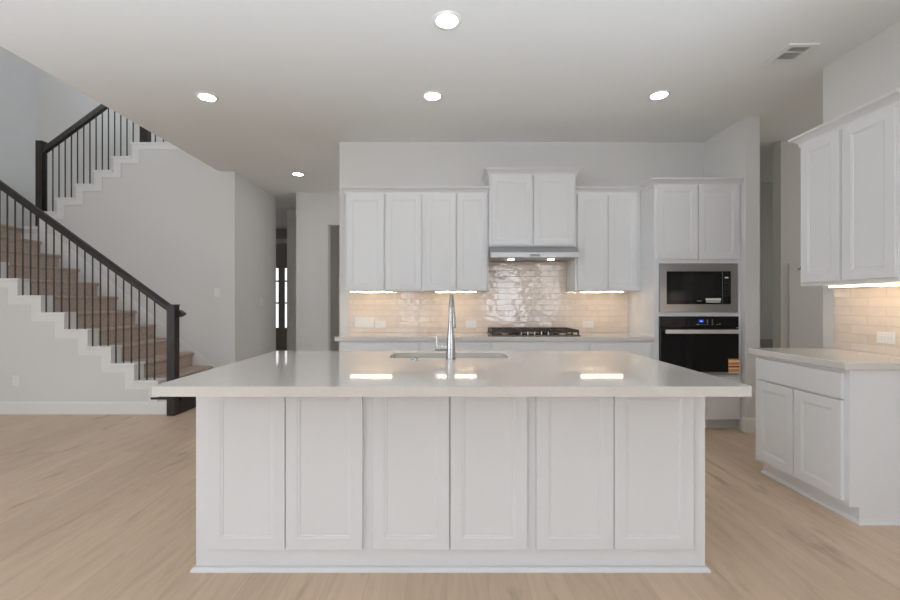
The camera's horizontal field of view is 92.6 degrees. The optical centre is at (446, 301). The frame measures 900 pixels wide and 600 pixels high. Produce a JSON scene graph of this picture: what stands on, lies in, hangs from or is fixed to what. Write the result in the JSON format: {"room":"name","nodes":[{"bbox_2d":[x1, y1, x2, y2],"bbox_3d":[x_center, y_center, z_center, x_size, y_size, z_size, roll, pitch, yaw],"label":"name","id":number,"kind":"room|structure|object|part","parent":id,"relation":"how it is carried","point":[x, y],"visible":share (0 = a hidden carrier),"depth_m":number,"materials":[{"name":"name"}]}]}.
{"room":"kitchen","nodes":[
{"label":"kitchen","id":0,"kind":"room"},
{"bbox_2d":[0,46,37,225],"bbox_3d":[-6.825,-1.645,1.125,0.150,5.800,12.250,0,0,0],"label":"wall","id":1,"kind":"structure","parent":0,"point":[18,77],"depth_m":6.77,"materials":[{"name":"paint"}]},
{"bbox_2d":[0,287,166,401],"bbox_3d":[-4.889,0.130,4.890,3.721,2.250,0.140,0,0,0],"label":"wall","id":2,"kind":"structure","parent":0,"point":[49,368],"depth_m":4.82,"materials":[{"name":"paint"}]},
{"bbox_2d":[13,376,18,385],"bbox_3d":[-4.830,0.885,4.816,0.072,0.118,0.009,0,0,0],"label":"outlet plate","id":3,"kind":"object","parent":2,"relation":"attached to","point":[15,378],"visible":1,"depth_m":4.81,"materials":[{"name":"white plastic"}]},
{"bbox_2d":[0,402,166,413],"bbox_3d":[-4.920,1.186,4.812,3.660,0.138,0.016,0,0,0],"label":"baseboard","id":4,"kind":"structure","parent":2,"relation":"attached to","point":[5,407],"depth_m":4.80,"materials":[{"name":"paint"}]},
{"bbox_2d":[24,150,238,366],"bbox_3d":[-4.460,-0.445,5.980,3.080,3.400,0.120,0,0,0],"label":"wall","id":5,"kind":"structure","parent":0,"point":[170,220],"depth_m":5.92,"materials":[{"name":"paint"}]},
{"bbox_2d":[214,288,219,296],"bbox_3d":[-3.165,-0.130,5.915,0.075,0.120,0.010,0,0,0],"label":"switch plate","id":6,"kind":"object","parent":5,"relation":"attached to","point":[216,290],"visible":1,"depth_m":5.91,"materials":[{"name":"white plastic"}]},
{"bbox_2d":[38,68,275,351],"bbox_3d":[-3.275,-1.645,7.220,6.950,5.800,0.240,0,0,0],"label":"wall","id":7,"kind":"structure","parent":0,"point":[60,105],"depth_m":7.10,"materials":[{"name":"paint"}]},
{"bbox_2d":[239,174,269,360],"bbox_3d":[-2.980,-0.270,6.570,0.120,3.050,1.060,0,0,0],"label":"wall","id":8,"kind":"structure","parent":0,"point":[254,201],"depth_m":6.49,"materials":[{"name":"paint"}]},
{"bbox_2d":[276,230,286,350],"bbox_3d":[-4.000,-0.270,10.720,4.000,3.050,0.120,0,0,0],"label":"door","id":9,"kind":"structure","parent":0,"point":[281,249],"depth_m":10.66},
{"bbox_2d":[276,265,286,331],"bbox_3d":[-4.090,-0.085,10.630,1.220,1.640,0.060,0,0,0],"label":"window","id":10,"kind":"structure","parent":9,"relation":"in","point":[281,270],"depth_m":10.60,"materials":[{"name":"white"}]},
{"bbox_2d":[276,239,286,243],"bbox_3d":[-4.500,-1.505,10.645,3.000,0.120,0.030,0,0,0],"label":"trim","id":11,"kind":"structure","parent":9,"relation":"attached to","point":[278,241],"depth_m":10.63,"materials":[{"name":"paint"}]},
{"bbox_2d":[276,341,286,344],"bbox_3d":[-4.500,1.005,10.630,3.000,0.100,0.060,0,0,0],"label":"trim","id":12,"kind":"structure","parent":9,"relation":"attached to","point":[277,342],"depth_m":10.60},
{"bbox_2d":[287,209,338,350],"bbox_3d":[-1.195,-0.270,8.360,3.790,3.050,0.120,0,0,0],"label":"wall","id":13,"kind":"structure","parent":0,"point":[291,213],"depth_m":8.30,"materials":[{"name":"paint"}]},
{"bbox_2d":[296,193,338,350],"bbox_3d":[-0.938,-0.270,7.120,3.075,3.050,0.140,0,0,0],"label":"wall","id":14,"kind":"structure","parent":0,"point":[312,209],"depth_m":7.05,"materials":[{"name":"paint"}]},
{"bbox_2d":[324,220,338,350],"bbox_3d":[-1.500,-0.040,7.043,1.040,2.590,0.015,0,0,0],"label":"trim","id":15,"kind":"structure","parent":14,"relation":"attached to","point":[326,222],"depth_m":7.04,"materials":[{"name":"paint"}]},
{"bbox_2d":[0,0,899,229],"bbox_3d":[0.000,-1.970,3.000,12.400,0.350,16.400,0,0,0],"label":"ceiling","id":16,"kind":"structure","parent":0,"point":[292,81],"depth_m":3.31,"materials":[{"name":"paint"}]},
{"bbox_2d":[195,92,218,101],"bbox_3d":[-2.100,-1.791,3.765,0.188,0.008,0.188,0,0,0],"label":"recessed light","id":17,"kind":"object","parent":16,"relation":"in","point":[204,96],"visible":1,"depth_m":3.76,"materials":[{"name":"white plastic"}]},
{"bbox_2d":[291,172,304,175],"bbox_3d":[-2.090,-1.791,6.030,0.188,0.008,0.188,0,0,0],"label":"recessed light","id":18,"kind":"object","parent":16,"relation":"in","point":[292,173],"visible":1,"depth_m":6.03,"materials":[{"name":"white plastic"}]},
{"bbox_2d":[422,91,442,100],"bbox_3d":[-0.125,-1.791,3.745,0.188,0.008,0.188,0,0,0],"label":"recessed light","id":19,"kind":"object","parent":16,"relation":"in","point":[428,95],"visible":1,"depth_m":3.73,"materials":[{"name":"white plastic"}]},
{"bbox_2d":[432,10,461,29],"bbox_3d":[0.000,-1.791,2.740,0.188,0.008,0.188,0,0,0],"label":"recessed light","id":20,"kind":"object","parent":16,"relation":"in","point":[446,19],"visible":1,"depth_m":2.73,"materials":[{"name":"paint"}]},
{"bbox_2d":[647,90,670,100],"bbox_3d":[1.840,-1.791,3.730,0.188,0.008,0.188,0,0,0],"label":"recessed light","id":21,"kind":"object","parent":16,"relation":"in","point":[660,94],"visible":1,"depth_m":3.72,"materials":[{"name":"white plastic"}]},
{"bbox_2d":[761,43,819,65],"bbox_3d":[2.482,-1.790,3.118,0.216,0.010,0.270,0,0,0],"label":"ceiling vent","id":22,"kind":"object","parent":16,"relation":"in","point":[788,55],"visible":1,"depth_m":3.10,"materials":[{"name":"metal"}]},
{"bbox_2d":[0,407,899,599],"bbox_3d":[-0.400,1.285,3.000,13.200,0.060,16.400,0,0,0],"label":"floor","id":23,"kind":"structure","parent":0,"point":[93,506],"depth_m":2.24,"materials":[{"name":"brown wood"}]},
{"bbox_2d":[0,224,216,413],"bbox_3d":[-4.870,0.115,5.946,3.860,2.280,2.308,0,0,0],"label":"staircase","id":24,"kind":"structure","parent":23,"relation":"on","point":[191,362],"depth_m":5.29,"materials":[{"name":"brown wood"}]},
{"bbox_3d":[-5.064,-0.345,4.883,0.006,0.160,0.154,0,0,0],"label":"riser trim","id":25,"kind":"part","parent":24,"relation":"part of","materials":[{"name":"paint"}]},
{"bbox_3d":[-4.803,-0.155,4.883,0.006,0.160,0.154,0,0,0],"label":"riser trim","id":26,"kind":"part","parent":24,"relation":"part of","materials":[{"name":"paint"}]},
{"bbox_3d":[-4.542,0.035,4.883,0.006,0.160,0.154,0,0,0],"label":"riser trim","id":27,"kind":"part","parent":24,"relation":"part of","materials":[{"name":"paint"}]},
{"bbox_3d":[-4.281,0.225,4.883,0.006,0.160,0.154,0,0,0],"label":"riser trim","id":28,"kind":"part","parent":24,"relation":"part of","materials":[{"name":"paint"}]},
{"bbox_3d":[-5.020,0.096,4.813,3.560,2.182,0.014,0,0,0],"label":"stringer trim","id":29,"kind":"part","parent":24,"relation":"part of","materials":[{"name":"paint"}]},
{"bbox_3d":[-4.020,0.415,4.883,0.006,0.160,0.154,0,0,0],"label":"riser trim","id":30,"kind":"part","parent":24,"relation":"part of","materials":[{"name":"paint"}]},
{"bbox_2d":[0,180,186,415],"bbox_3d":[-4.770,-0.632,4.795,3.660,3.775,0.129,0,0,0],"label":"stair railing","id":31,"kind":"object","parent":24,"relation":"attached to","point":[173,312],"visible":1,"depth_m":4.82,"materials":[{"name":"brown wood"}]},
{"bbox_3d":[-4.844,-1.196,4.825,3.512,2.647,0.068,0,0,0],"label":"handrail","id":32,"kind":"part","parent":31,"relation":"part of","materials":[{"name":"brown wood"}]},
{"bbox_3d":[-3.045,0.647,4.780,0.090,1.215,0.090,0,0,0],"label":"newel post","id":33,"kind":"part","parent":31,"relation":"part of","materials":[{"name":"brown wood"}]},
{"bbox_3d":[-2.969,0.130,4.830,0.058,0.080,0.060,0,0,0],"label":"rail","id":34,"kind":"part","parent":31,"relation":"part of","materials":[{"name":"brown wood"}]},
{"bbox_2d":[17,142,180,237],"bbox_3d":[-4.485,-1.535,6.495,2.930,1.316,1.205,0,0,0],"label":"staircase","id":35,"kind":"structure","parent":24,"relation":"on","point":[136,146],"depth_m":5.91,"materials":[{"name":"white paint"}]},
{"bbox_2d":[35,104,163,225],"bbox_3d":[-4.405,-2.190,5.985,2.570,2.306,0.090,0,0,0],"label":"stair railing","id":36,"kind":"object","parent":35,"relation":"on","point":[42,148],"visible":0.38,"depth_m":5.98,"materials":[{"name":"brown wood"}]},
{"bbox_3d":[-5.645,-1.636,5.985,0.090,1.198,0.090,0,0,0],"label":"newel post","id":37,"kind":"part","parent":36,"relation":"part of","materials":[{"name":"brown wood"}]},
{"bbox_3d":[-4.918,-2.616,5.985,1.365,1.096,0.068,0,0,0],"label":"handrail","id":38,"kind":"part","parent":36,"relation":"part of","materials":[{"name":"brown wood"}]},
{"bbox_3d":[-4.190,-2.768,5.985,0.090,1.150,0.090,0,0,0],"label":"newel post","id":39,"kind":"part","parent":36,"relation":"part of","materials":[{"name":"brown wood"}]},
{"bbox_3d":[-3.759,0.605,4.883,0.006,0.160,0.154,0,0,0],"label":"riser trim","id":40,"kind":"part","parent":24,"relation":"part of","materials":[{"name":"paint"}]},
{"bbox_3d":[-3.498,0.795,4.883,0.006,0.160,0.154,0,0,0],"label":"riser trim","id":41,"kind":"part","parent":24,"relation":"part of","materials":[{"name":"paint"}]},
{"bbox_2d":[190,397,366,572],"bbox_3d":[-0.783,0.819,2.486,0.817,0.873,0.987,0,0,0],"label":"base cabinet","id":42,"kind":"object","parent":23,"relation":"on","point":[281,482],"visible":0.8,"depth_m":2.00,"materials":[{"name":"paint"}]},
{"bbox_3d":[-0.930,0.770,2.005,0.354,0.762,0.020,0,0,0],"label":"door","id":43,"kind":"part","parent":42,"relation":"part of","materials":[{"name":"paint"}]},
{"bbox_3d":[-0.783,1.246,2.486,0.817,0.019,0.987,0,0,0],"label":"shoe moulding","id":44,"kind":"part","parent":42,"relation":"part of","materials":[{"name":"paint"}]},
{"bbox_3d":[-0.571,0.770,2.005,0.356,0.762,0.020,0,0,0],"label":"door","id":45,"kind":"part","parent":42,"relation":"part of","materials":[{"name":"paint"}]},
{"bbox_2d":[339,341,419,350],"bbox_3d":[-0.662,0.819,4.514,0.795,0.872,0.628,0,0,0],"label":"base cabinet","id":46,"kind":"object","parent":23,"relation":"on","point":[343,345],"visible":0.12,"depth_m":4.20,"materials":[{"name":"paint"}]},
{"bbox_2d":[366,397,530,572],"bbox_3d":[0.007,0.819,2.486,0.765,0.873,0.987,0,0,0],"label":"base cabinet","id":47,"kind":"object","parent":23,"relation":"on","point":[448,478],"visible":0.74,"depth_m":2.00,"materials":[{"name":"paint"}]},
{"bbox_3d":[-0.167,0.770,2.005,0.356,0.762,0.020,0,0,0],"label":"door","id":48,"kind":"part","parent":47,"relation":"part of","materials":[{"name":"paint"}]},
{"bbox_3d":[0.007,1.246,2.001,0.765,0.019,0.016,0,0,0],"label":"shoe moulding","id":49,"kind":"part","parent":47,"relation":"part of","materials":[{"name":"paint"}]},
{"bbox_3d":[0.194,0.770,2.005,0.356,0.762,0.020,0,0,0],"label":"door","id":50,"kind":"part","parent":47,"relation":"part of","materials":[{"name":"paint"}]},
{"bbox_2d":[420,341,489,350],"bbox_3d":[0.077,0.819,4.514,0.685,0.872,0.628,0,0,0],"label":"base cabinet","id":51,"kind":"object","parent":23,"relation":"on","point":[424,345],"visible":0.09,"depth_m":4.20,"materials":[{"name":"paint"}]},
{"bbox_2d":[490,341,586,350],"bbox_3d":[0.897,0.819,4.514,0.955,0.872,0.628,0,0,0],"label":"base cabinet","id":52,"kind":"object","parent":23,"relation":"on","point":[494,345],"visible":0.09,"depth_m":4.20,"materials":[{"name":"paint"}]},
{"bbox_2d":[335,332,654,340],"bbox_3d":[0.466,0.362,4.507,3.127,0.042,0.624,0,0,0],"label":"countertop","id":53,"kind":"structure","parent":52,"relation":"on","point":[351,336],"depth_m":4.20,"materials":[{"name":"stone"}]},
{"bbox_2d":[487,327,580,335],"bbox_3d":[0.885,0.310,4.520,0.883,0.062,0.500,0,0,0],"label":"gas cooktop","id":54,"kind":"object","parent":53,"relation":"in","point":[494,331],"visible":1,"depth_m":4.37,"materials":[{"name":"grey metal"}]},
{"bbox_2d":[530,397,710,572],"bbox_3d":[0.807,0.819,2.486,0.835,0.873,0.987,0,0,0],"label":"base cabinet","id":55,"kind":"object","parent":23,"relation":"on","point":[617,484],"visible":0.75,"depth_m":2.00,"materials":[{"name":"paint"}]},
{"bbox_2d":[151,351,751,396],"bbox_3d":[0.018,0.361,2.375,2.431,0.041,1.280,0,0,0],"label":"countertop","id":56,"kind":"structure","parent":55,"relation":"on","point":[275,373],"depth_m":1.92,"materials":[{"name":"stone"}]},
{"bbox_2d":[435,294,455,359],"bbox_3d":[-0.007,0.145,2.624,0.127,0.392,0.200,0,0,0],"label":"faucet","id":57,"kind":"object","parent":56,"relation":"on","point":[449,348],"visible":1,"depth_m":2.54,"materials":[{"name":"silver metal"}]},
{"bbox_3d":[0.028,0.034,2.633,0.027,0.170,0.181,0,0,5],"label":"spout","id":58,"kind":"part","parent":57,"relation":"part of","materials":[{"name":"silver metal"}]},
{"bbox_3d":[0.595,0.770,2.005,0.359,0.762,0.020,0,0,0],"label":"door","id":59,"kind":"part","parent":55,"relation":"part of","materials":[{"name":"paint"}]},
{"bbox_3d":[0.807,1.246,2.486,0.835,0.019,0.987,0,0,0],"label":"shoe moulding","id":60,"kind":"part","parent":55,"relation":"part of","materials":[{"name":"paint"}]},
{"bbox_3d":[0.962,0.770,2.005,0.368,0.762,0.020,0,0,0],"label":"door","id":61,"kind":"part","parent":55,"relation":"part of","materials":[{"name":"paint"}]},
{"bbox_2d":[587,341,653,358],"bbox_3d":[1.702,0.819,4.514,0.655,0.872,0.628,0,0,0],"label":"base cabinet","id":62,"kind":"object","parent":23,"relation":"on","point":[643,348],"visible":0.13,"depth_m":4.20,"materials":[{"name":"paint"}]},
{"bbox_2d":[628,177,743,428],"bbox_3d":[2.431,0.024,4.498,0.907,2.462,0.660,0,0,0],"label":"oven tower","id":63,"kind":"object","parent":23,"relation":"on","point":[684,219],"visible":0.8,"depth_m":4.21,"materials":[{"name":"paint"}]},
{"bbox_3d":[2.253,-0.782,4.210,0.394,0.725,0.020,0,0,0],"label":"door","id":64,"kind":"part","parent":63,"relation":"part of","materials":[{"name":"paint"}]},
{"bbox_3d":[2.430,-1.170,4.300,0.904,0.074,0.264,0,0,0],"label":"crown","id":65,"kind":"part","parent":63,"relation":"part of","materials":[{"name":"paint"}]},
{"bbox_2d":[659,263,737,311],"bbox_3d":[2.461,-0.140,4.422,0.760,0.475,0.456,0,0,0],"label":"microwave","id":66,"kind":"object","parent":63,"relation":"in","point":[683,287],"visible":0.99,"depth_m":4.20,"materials":[{"name":"silver metal"}]},
{"bbox_3d":[2.417,-0.140,4.206,0.538,0.318,0.020,0,0,0],"label":"door","id":67,"kind":"part","parent":66,"relation":"part of","materials":[{"name":"black glass"}]},
{"bbox_3d":[2.729,-0.140,4.206,0.084,0.318,0.020,0,0,0],"label":"control panel","id":68,"kind":"part","parent":66,"relation":"part of","materials":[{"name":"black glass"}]},
{"bbox_2d":[659,316,738,374],"bbox_3d":[2.461,0.427,4.416,0.762,0.570,0.568,0,0,0],"label":"wall oven","id":69,"kind":"object","parent":63,"relation":"in","point":[704,344],"visible":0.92,"depth_m":4.18,"materials":[{"name":"black glass"}]},
{"bbox_3d":[2.461,0.195,4.203,0.762,0.106,0.030,0,0,0],"label":"control panel","id":70,"kind":"part","parent":69,"relation":"part of","materials":[{"name":"black glass"}]},
{"bbox_3d":[2.461,0.286,4.144,0.704,0.040,0.024,0,0,0],"label":"handle","id":71,"kind":"part","parent":69,"relation":"part of","materials":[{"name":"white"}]},
{"bbox_2d":[728,359,739,372],"bbox_3d":[2.787,0.622,4.176,0.106,0.140,0.003,0,0,0],"label":"tag","id":72,"kind":"object","parent":69,"relation":"attached to","point":[733,364],"visible":1,"depth_m":4.18,"materials":[{"name":"orange"}]},
{"bbox_3d":[2.658,-0.782,4.210,0.396,0.725,0.020,0,0,0],"label":"door","id":73,"kind":"part","parent":63,"relation":"part of","materials":[{"name":"paint"}]},
{"bbox_3d":[2.456,0.945,4.210,0.800,0.409,0.020,0,0,0],"label":"drawer","id":74,"kind":"part","parent":63,"relation":"part of","materials":[{"name":"paint"}]},
{"bbox_2d":[760,339,772,347],"bbox_3d":[4.600,0.905,6.202,1.300,0.700,0.445,0,0,0],"label":"bench","id":75,"kind":"object","parent":23,"relation":"on","point":[764,343],"visible":0.02,"depth_m":6.41,"materials":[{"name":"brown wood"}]},
{"bbox_2d":[756,355,899,525],"bbox_3d":[2.569,0.819,2.792,0.628,0.872,0.756,0,0,0],"label":"base cabinet","id":76,"kind":"object","parent":23,"relation":"on","point":[831,436],"visible":0.99,"depth_m":2.52,"materials":[{"name":"paint"}]},
{"bbox_3d":[2.265,0.851,2.972,0.020,0.568,0.328,0,0,0],"label":"door","id":77,"kind":"part","parent":76,"relation":"part of","materials":[{"name":"paint"}]},
{"bbox_3d":[2.265,0.481,2.799,0.020,0.148,0.674,0,0,0],"label":"drawer","id":78,"kind":"part","parent":76,"relation":"part of","materials":[{"name":"paint"}]},
{"bbox_3d":[2.265,0.851,2.630,0.020,0.568,0.336,0,0,0],"label":"door","id":79,"kind":"part","parent":76,"relation":"part of","materials":[{"name":"paint"}]},
{"bbox_2d":[748,348,899,369],"bbox_3d":[2.555,0.362,2.802,0.640,0.042,0.780,0,0,0],"label":"countertop","id":80,"kind":"structure","parent":76,"relation":"on","point":[843,359],"depth_m":2.69,"materials":[{"name":"stone"}]},
{"bbox_3d":[2.599,1.246,2.792,0.569,0.019,0.756,0,0,0],"label":"shoe moulding","id":81,"kind":"part","parent":76,"relation":"part of","materials":[{"name":"paint"}]},
{"bbox_2d":[339,142,703,334],"bbox_3d":[0.839,-0.270,4.900,4.093,3.050,0.140,0,0,0],"label":"wall","id":82,"kind":"structure","parent":0,"point":[360,163],"depth_m":4.83,"materials":[{"name":"paint"}]},
{"bbox_2d":[339,186,423,291],"bbox_3d":[-0.681,-0.656,4.638,0.862,1.082,0.381,0,0,0],"label":"upper cabinet","id":83,"kind":"object","parent":82,"relation":"attached to","point":[384,224],"visible":0.97,"depth_m":4.49,"materials":[{"name":"paint"}]},
{"bbox_3d":[-0.851,-0.624,4.490,0.382,0.994,0.020,0,0,0],"label":"door","id":84,"kind":"part","parent":83,"relation":"part of","materials":[{"name":"paint"}]},
{"bbox_2d":[350,291,391,291],"bbox_3d":[-0.805,-0.108,4.570,0.446,0.013,0.032,0,0,0],"label":"light bar","id":85,"kind":"object","parent":83,"relation":"attached to","point":[350,291],"visible":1,"depth_m":4.55,"materials":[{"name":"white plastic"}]},
{"bbox_3d":[-0.681,-1.160,4.638,0.862,0.074,0.381,0,0,0],"label":"crown","id":86,"kind":"part","parent":83,"relation":"part of","materials":[{"name":"paint"}]},
{"bbox_3d":[-0.455,-0.624,4.490,0.374,0.994,0.020,0,0,0],"label":"door","id":87,"kind":"part","parent":83,"relation":"part of","materials":[{"name":"paint"}]},
{"bbox_2d":[423,186,488,291],"bbox_3d":[0.092,-0.656,4.638,0.685,1.082,0.381,0,0,0],"label":"upper cabinet","id":88,"kind":"object","parent":82,"relation":"attached to","point":[455,218],"visible":0.99,"depth_m":4.48,"materials":[{"name":"paint"}]},
{"bbox_3d":[-0.068,-0.624,4.490,0.320,0.994,0.020,0,0,0],"label":"door","id":89,"kind":"part","parent":88,"relation":"part of","materials":[{"name":"paint"}]},
{"bbox_2d":[435,291,476,291],"bbox_3d":[0.095,-0.108,4.570,0.440,0.013,0.032,0,0,0],"label":"light bar","id":90,"kind":"object","parent":88,"relation":"attached to","point":[435,291],"visible":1,"depth_m":4.55,"materials":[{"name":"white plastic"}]},
{"bbox_3d":[0.092,-1.160,4.474,0.685,0.074,0.052,0,0,0],"label":"crown","id":91,"kind":"part","parent":88,"relation":"part of","materials":[{"name":"paint"}]},
{"bbox_3d":[0.259,-0.624,4.490,0.313,0.994,0.020,0,0,0],"label":"door","id":92,"kind":"part","parent":88,"relation":"part of","materials":[{"name":"paint"}]},
{"bbox_2d":[349,262,627,331],"bbox_3d":[0.465,-0.117,4.824,3.129,0.914,0.008,0,0,0],"label":"tile backsplash","id":93,"kind":"structure","parent":82,"relation":"attached to","point":[520,294],"depth_m":4.82,"materials":[{"name":"white tile"}]},
{"bbox_2d":[355,317,373,327],"bbox_3d":[-0.923,0.229,4.815,0.201,0.112,0.010,0,0,0],"label":"switch plate","id":94,"kind":"object","parent":93,"relation":"attached to","point":[360,322],"visible":1,"depth_m":4.81,"materials":[{"name":"white plastic"}]},
{"bbox_2d":[375,321,385,327],"bbox_3d":[-0.745,0.250,4.816,0.118,0.076,0.009,0,0,0],"label":"outlet plate","id":95,"kind":"object","parent":93,"relation":"attached to","point":[378,324],"visible":1,"depth_m":4.81,"materials":[{"name":"white plastic"}]},
{"bbox_2d":[466,321,475,327],"bbox_3d":[0.270,0.250,4.816,0.118,0.076,0.009,0,0,0],"label":"outlet plate","id":96,"kind":"object","parent":93,"relation":"attached to","point":[469,324],"visible":1,"depth_m":4.81,"materials":[{"name":"white plastic"}]},
{"bbox_2d":[583,321,593,327],"bbox_3d":[1.583,0.250,4.816,0.118,0.076,0.009,0,0,0],"label":"outlet plate","id":97,"kind":"object","parent":93,"relation":"attached to","point":[586,324],"visible":1,"depth_m":4.81,"materials":[{"name":"white plastic"}]},
{"bbox_2d":[481,167,581,246],"bbox_3d":[0.886,-0.978,4.619,1.001,0.806,0.421,0,0,0],"label":"upper cabinet","id":98,"kind":"object","parent":82,"relation":"attached to","point":[529,206],"visible":0.98,"depth_m":4.45,"materials":[{"name":"paint"}]},
{"bbox_3d":[0.670,-0.949,4.450,0.424,0.717,0.020,0,0,0],"label":"door","id":99,"kind":"part","parent":98,"relation":"part of","materials":[{"name":"paint"}]},
{"bbox_3d":[0.886,-1.344,4.619,1.001,0.074,0.421,0,0,0],"label":"crown","id":100,"kind":"part","parent":98,"relation":"part of","materials":[{"name":"paint"}]},
{"bbox_3d":[1.108,-0.949,4.450,0.420,0.717,0.020,0,0,0],"label":"door","id":101,"kind":"part","parent":98,"relation":"part of","materials":[{"name":"paint"}]},
{"bbox_2d":[489,247,578,261],"bbox_3d":[0.886,-0.508,4.572,0.893,0.130,0.492,0,0,0],"label":"range hood","id":102,"kind":"object","parent":82,"relation":"attached to","point":[496,254],"visible":0.98,"depth_m":4.37,"materials":[{"name":"silver metal"}]},
{"bbox_2d":[566,186,641,291],"bbox_3d":[1.684,-0.656,4.638,0.688,1.082,0.381,0,0,0],"label":"upper cabinet","id":103,"kind":"object","parent":82,"relation":"attached to","point":[608,218],"visible":0.98,"depth_m":4.49,"materials":[{"name":"paint"}]},
{"bbox_3d":[1.519,-0.624,4.490,0.314,0.994,0.020,0,0,0],"label":"door","id":104,"kind":"part","parent":103,"relation":"part of","materials":[{"name":"paint"}]},
{"bbox_2d":[580,291,623,291],"bbox_3d":[1.645,-0.108,4.570,0.450,0.013,0.032,0,0,0],"label":"light bar","id":105,"kind":"object","parent":103,"relation":"attached to","point":[580,291],"visible":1,"depth_m":4.55,"materials":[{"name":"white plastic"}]},
{"bbox_3d":[1.684,-1.160,4.474,0.688,0.074,0.052,0,0,0],"label":"crown","id":106,"kind":"part","parent":103,"relation":"part of","materials":[{"name":"paint"}]},
{"bbox_3d":[1.833,-0.624,4.490,0.303,0.994,0.020,0,0,0],"label":"door","id":107,"kind":"part","parent":103,"relation":"part of","materials":[{"name":"paint"}]},
{"bbox_2d":[760,182,772,338],"bbox_3d":[4.300,-0.270,6.490,3.600,3.050,0.120,0,0,0],"label":"wall","id":108,"kind":"structure","parent":0,"point":[766,188],"depth_m":6.43,"materials":[{"name":"paint"}]},
{"bbox_2d":[773,141,800,347],"bbox_3d":[4.910,-0.270,4.850,2.380,3.050,0.120,0,0,0],"label":"wall","id":109,"kind":"structure","parent":0,"point":[786,155],"depth_m":4.79,"materials":[{"name":"paint"}]},
{"bbox_2d":[789,264,822,347],"bbox_3d":[4.300,0.345,4.756,1.000,1.540,0.061,0,0,0],"label":"panel","id":110,"kind":"object","parent":109,"relation":"attached to","point":[805,302],"visible":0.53,"depth_m":4.77,"materials":[{"name":"paint"}]},
{"bbox_2d":[704,20,899,429],"bbox_3d":[2.967,-0.270,-0.015,0.165,3.050,9.970,0,0,0],"label":"wall","id":111,"kind":"structure","parent":0,"point":[734,151],"depth_m":4.15,"materials":[{"name":"paint"}]},
{"bbox_2d":[741,417,755,431],"bbox_3d":[2.954,1.186,4.519,0.171,0.138,0.761,0,0,0],"label":"baseboard","id":112,"kind":"structure","parent":111,"relation":"attached to","point":[747,424],"depth_m":4.14,"materials":[{"name":"paint"}]},
{"bbox_2d":[788,88,899,285],"bbox_3d":[2.703,-0.656,2.796,0.360,1.082,0.772,0,0,0],"label":"upper cabinet","id":113,"kind":"object","parent":111,"relation":"attached to","point":[850,162],"visible":1,"depth_m":2.70,"materials":[{"name":"paint"}]},
{"bbox_3d":[2.565,-0.632,2.956,0.020,0.982,0.304,0,0,0],"label":"door","id":114,"kind":"part","parent":113,"relation":"part of","materials":[{"name":"paint"}]},
{"bbox_3d":[2.703,-1.160,2.796,0.360,0.074,0.772,0,0,0],"label":"crown","id":115,"kind":"part","parent":113,"relation":"part of","materials":[{"name":"paint"}]},
{"bbox_2d":[829,283,899,286],"bbox_3d":[2.700,-0.108,2.745,0.032,0.013,0.570,0,0,0],"label":"light bar","id":116,"kind":"object","parent":113,"relation":"attached to","point":[879,284],"visible":0.95,"depth_m":2.75,"materials":[{"name":"white plastic"}]},
{"bbox_3d":[2.565,-0.632,2.616,0.020,0.982,0.324,0,0,0],"label":"door","id":117,"kind":"part","parent":113,"relation":"part of","materials":[{"name":"paint"}]},
{"bbox_2d":[834,285,899,354],"bbox_3d":[2.880,0.113,2.398,0.008,0.454,1.597,0,0,0],"label":"tile backsplash","id":118,"kind":"structure","parent":111,"relation":"attached to","point":[861,312],"depth_m":2.95,"materials":[{"name":"white tile"}]},
{"bbox_2d":[877,332,894,344],"bbox_3d":[2.872,0.235,2.815,0.009,0.076,0.118,0,0,0],"label":"outlet plate","id":119,"kind":"object","parent":118,"relation":"attached to","point":[882,337],"visible":1,"depth_m":2.81,"materials":[{"name":"white plastic"}]}
]}

